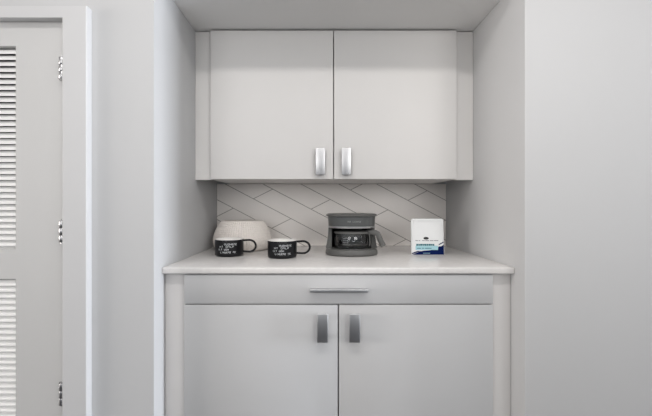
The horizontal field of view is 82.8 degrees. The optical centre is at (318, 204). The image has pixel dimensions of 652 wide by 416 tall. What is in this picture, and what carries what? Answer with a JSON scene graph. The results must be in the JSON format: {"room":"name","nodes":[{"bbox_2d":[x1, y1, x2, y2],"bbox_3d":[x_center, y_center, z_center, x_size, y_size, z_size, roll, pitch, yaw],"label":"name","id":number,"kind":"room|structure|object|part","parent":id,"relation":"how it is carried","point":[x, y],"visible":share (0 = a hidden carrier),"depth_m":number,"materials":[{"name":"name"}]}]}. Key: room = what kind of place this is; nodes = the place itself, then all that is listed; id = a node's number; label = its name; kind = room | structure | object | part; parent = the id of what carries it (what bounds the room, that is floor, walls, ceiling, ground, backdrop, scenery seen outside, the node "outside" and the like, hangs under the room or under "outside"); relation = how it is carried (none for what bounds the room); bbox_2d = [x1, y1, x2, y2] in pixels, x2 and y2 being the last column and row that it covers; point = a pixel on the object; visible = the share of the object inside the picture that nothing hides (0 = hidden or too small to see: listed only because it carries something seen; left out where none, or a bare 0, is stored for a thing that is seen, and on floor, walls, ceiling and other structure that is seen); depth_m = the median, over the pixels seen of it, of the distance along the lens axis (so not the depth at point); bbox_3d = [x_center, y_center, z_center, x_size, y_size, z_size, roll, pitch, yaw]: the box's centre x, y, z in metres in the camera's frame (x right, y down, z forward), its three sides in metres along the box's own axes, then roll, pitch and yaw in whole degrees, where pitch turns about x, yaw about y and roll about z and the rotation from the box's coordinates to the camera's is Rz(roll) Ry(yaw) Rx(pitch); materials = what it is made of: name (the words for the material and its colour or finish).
{"room":"kitchen","nodes":[
{"label":"kitchen","id":0,"kind":"room"},
{"bbox_2d":[0,0,651,415],"bbox_3d":[0.000,0.009,1.496,12.400,2.218,0.708,0,0,0],"label":"wall","id":1,"kind":"structure","parent":0,"point":[559,193],"depth_m":1.14,"materials":[{"name":"paint"}]},
{"bbox_2d":[0,22,61,415],"bbox_3d":[-1.137,0.271,1.154,0.719,1.675,0.060,0,0,0],"label":"door","id":2,"kind":"structure","parent":1,"relation":"in","point":[30,52],"depth_m":1.15,"materials":[{"name":"paint"}]},
{"bbox_3d":[-1.134,0.567,1.166,0.392,0.676,0.036,0,0,0],"label":"louver panel","id":3,"kind":"part","parent":2,"relation":"part of","materials":[{"name":"paint"}]},
{"bbox_3d":[-1.134,-0.172,1.166,0.392,0.639,0.036,0,0,0],"label":"louver panel","id":4,"kind":"part","parent":2,"relation":"part of","materials":[{"name":"paint"}]},
{"bbox_2d":[0,6,91,415],"bbox_3d":[-1.138,0.258,1.129,0.873,1.720,0.025,0,0,0],"label":"trim","id":5,"kind":"structure","parent":1,"relation":"attached to","point":[76,21],"depth_m":1.12,"materials":[{"name":"paint"}]},
{"bbox_2d":[217,181,445,183],"bbox_3d":[0.062,0.009,1.900,1.145,2.218,0.100,0,0,0],"label":"wall","id":6,"kind":"structure","parent":0,"point":[218,182],"depth_m":1.85,"materials":[{"name":"paint"}]},
{"bbox_2d":[217,184,445,245],"bbox_3d":[0.062,0.049,1.846,1.143,0.307,0.007,0,0,0],"label":"tile backsplash","id":7,"kind":"structure","parent":6,"relation":"attached to","point":[289,211],"depth_m":1.84,"materials":[{"name":"tile"}]},
{"bbox_2d":[195,31,472,183],"bbox_3d":[0.062,-0.408,1.664,1.143,0.610,0.372,0,0,0],"label":"upper cabinet","id":8,"kind":"object","parent":6,"relation":"attached to","point":[272,107],"visible":1,"depth_m":1.50,"materials":[{"name":"paint"}]},
{"bbox_3d":[-0.192,-0.408,1.513,0.499,0.604,0.018,0,0,0],"label":"door","id":9,"kind":"part","parent":8,"relation":"part of","materials":[{"name":"paint"}]},
{"bbox_3d":[0.006,-0.175,1.491,0.039,0.108,0.026,0,0,0],"label":"handle","id":10,"kind":"part","parent":8,"relation":"part of","materials":[{"name":"silver metal"}]},
{"bbox_3d":[0.110,-0.175,1.491,0.038,0.108,0.026,0,0,0],"label":"handle","id":11,"kind":"part","parent":8,"relation":"part of","materials":[{"name":"silver metal"}]},
{"bbox_3d":[0.310,-0.408,1.513,0.498,0.604,0.018,0,0,0],"label":"door","id":12,"kind":"part","parent":8,"relation":"part of","materials":[{"name":"paint"}]},
{"bbox_2d":[174,0,499,31],"bbox_3d":[0.062,-0.908,1.496,1.145,0.384,0.708,0,0,0],"label":"ceiling","id":13,"kind":"structure","parent":0,"point":[203,15],"depth_m":1.39,"materials":[{"name":"paint"}]},
{"bbox_3d":[0.000,1.168,-0.700,12.400,0.100,5.300,0,0,0],"label":"floor","id":14,"kind":"structure","parent":0,"visible":0},
{"bbox_2d":[165,274,509,415],"bbox_3d":[0.062,0.671,1.512,1.143,0.894,0.668,0,0,0],"label":"base cabinet","id":15,"kind":"object","parent":14,"relation":"on","point":[236,344],"visible":0.94,"depth_m":1.21,"materials":[{"name":"paint"}]},
{"bbox_3d":[-0.189,0.669,1.215,0.500,0.687,0.018,0,0,0],"label":"door","id":16,"kind":"part","parent":15,"relation":"part of","materials":[{"name":"paint"}]},
{"bbox_3d":[0.011,0.394,1.193,0.035,0.092,0.026,0,0,0],"label":"handle","id":17,"kind":"part","parent":15,"relation":"part of","materials":[{"name":"silver metal"}]},
{"bbox_2d":[162,246,513,273],"bbox_3d":[0.062,0.213,1.524,1.144,0.020,0.650,0,0,0],"label":"countertop","id":18,"kind":"structure","parent":15,"relation":"on","point":[388,259],"depth_m":1.26,"materials":[{"name":"stone"}]},
{"bbox_2d":[215,237,256,256],"bbox_3d":[-0.343,0.169,1.480,0.155,0.068,0.114,0,0,29],"label":"mug","id":19,"kind":"object","parent":18,"relation":"on","point":[228,246],"visible":1,"depth_m":1.45,"materials":[{"name":"black ceramic"}]},
{"bbox_3d":[-0.278,0.164,1.490,0.056,0.055,0.011,0,0,0],"label":"handle","id":20,"kind":"part","parent":19,"relation":"part of","materials":[{"name":"black ceramic"}]},
{"bbox_2d":[213,219,270,250],"bbox_3d":[-0.351,0.136,1.700,0.265,0.132,0.265,0,0,-12],"label":"bowl","id":21,"kind":"object","parent":18,"relation":"on","point":[258,231],"visible":0.79,"depth_m":1.61,"materials":[{"name":"beige ceramic"}]},
{"bbox_2d":[268,238,310,258],"bbox_3d":[-0.125,0.169,1.430,0.155,0.068,0.114,0,0,29],"label":"mug","id":22,"kind":"object","parent":18,"relation":"on","point":[282,248],"visible":1,"depth_m":1.39,"materials":[{"name":"black ceramic"}]},
{"bbox_3d":[-0.060,0.164,1.440,0.056,0.055,0.011,0,0,0],"label":"handle","id":23,"kind":"part","parent":22,"relation":"part of","materials":[{"name":"black ceramic"}]},
{"bbox_2d":[326,213,377,256],"bbox_3d":[0.134,0.118,1.539,0.214,0.169,0.193,0,0,0],"label":"coffee maker","id":24,"kind":"object","parent":18,"relation":"on","point":[336,221],"visible":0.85,"depth_m":1.47,"materials":[{"name":"grey plastic"}]},
{"bbox_3d":[0.134,0.040,1.539,0.210,0.013,0.189,0,0,0],"label":"lid","id":25,"kind":"part","parent":24,"relation":"part of","materials":[{"name":"grey plastic"}]},
{"bbox_3d":[0.134,0.175,1.527,0.133,0.003,0.133,0,0,0],"label":"warming plate","id":26,"kind":"part","parent":24,"relation":"part of","materials":[{"name":"metal"}]},
{"bbox_2d":[334,229,385,248],"bbox_3d":[0.167,0.137,1.527,0.209,0.073,0.144,0,0,0],"label":"carafe","id":27,"kind":"object","parent":24,"relation":"on","point":[348,239],"visible":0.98,"depth_m":1.47,"materials":[{"name":"clear glass"}]},
{"bbox_3d":[0.134,0.110,1.527,0.144,0.012,0.144,0,0,0],"label":"lid","id":28,"kind":"part","parent":27,"relation":"part of","materials":[{"name":"grey plastic"}]},
{"bbox_3d":[0.134,0.143,1.527,0.144,0.060,0.144,0,0,0],"label":"glass","id":29,"kind":"part","parent":27,"relation":"part of","materials":[{"name":"black"}]},
{"bbox_3d":[0.233,0.136,1.504,0.077,0.071,0.021,0,0,13],"label":"handle","id":30,"kind":"part","parent":27,"relation":"part of","materials":[{"name":"grey plastic"}]},
{"bbox_2d":[411,219,443,254],"bbox_3d":[0.444,0.129,1.537,0.136,0.146,0.070,0,0,0],"label":"box","id":31,"kind":"object","parent":18,"relation":"on","point":[427,235],"visible":1,"depth_m":1.51,"materials":[{"name":"white cardboard"}]},
{"bbox_3d":[0.064,0.275,1.215,1.007,0.095,0.018,0,0,0],"label":"drawer","id":32,"kind":"part","parent":15,"relation":"part of","materials":[{"name":"paint"}]},
{"bbox_3d":[0.063,0.274,1.192,0.185,0.010,0.028,0,0,0],"label":"handle","id":33,"kind":"part","parent":15,"relation":"part of","materials":[{"name":"silver metal"}]},
{"bbox_3d":[0.114,0.394,1.193,0.035,0.092,0.026,0,0,0],"label":"handle","id":34,"kind":"part","parent":15,"relation":"part of","materials":[{"name":"silver metal"}]},
{"bbox_3d":[0.316,0.669,1.215,0.502,0.687,0.018,0,0,0],"label":"door","id":35,"kind":"part","parent":15,"relation":"part of","materials":[{"name":"paint"}]}
]}

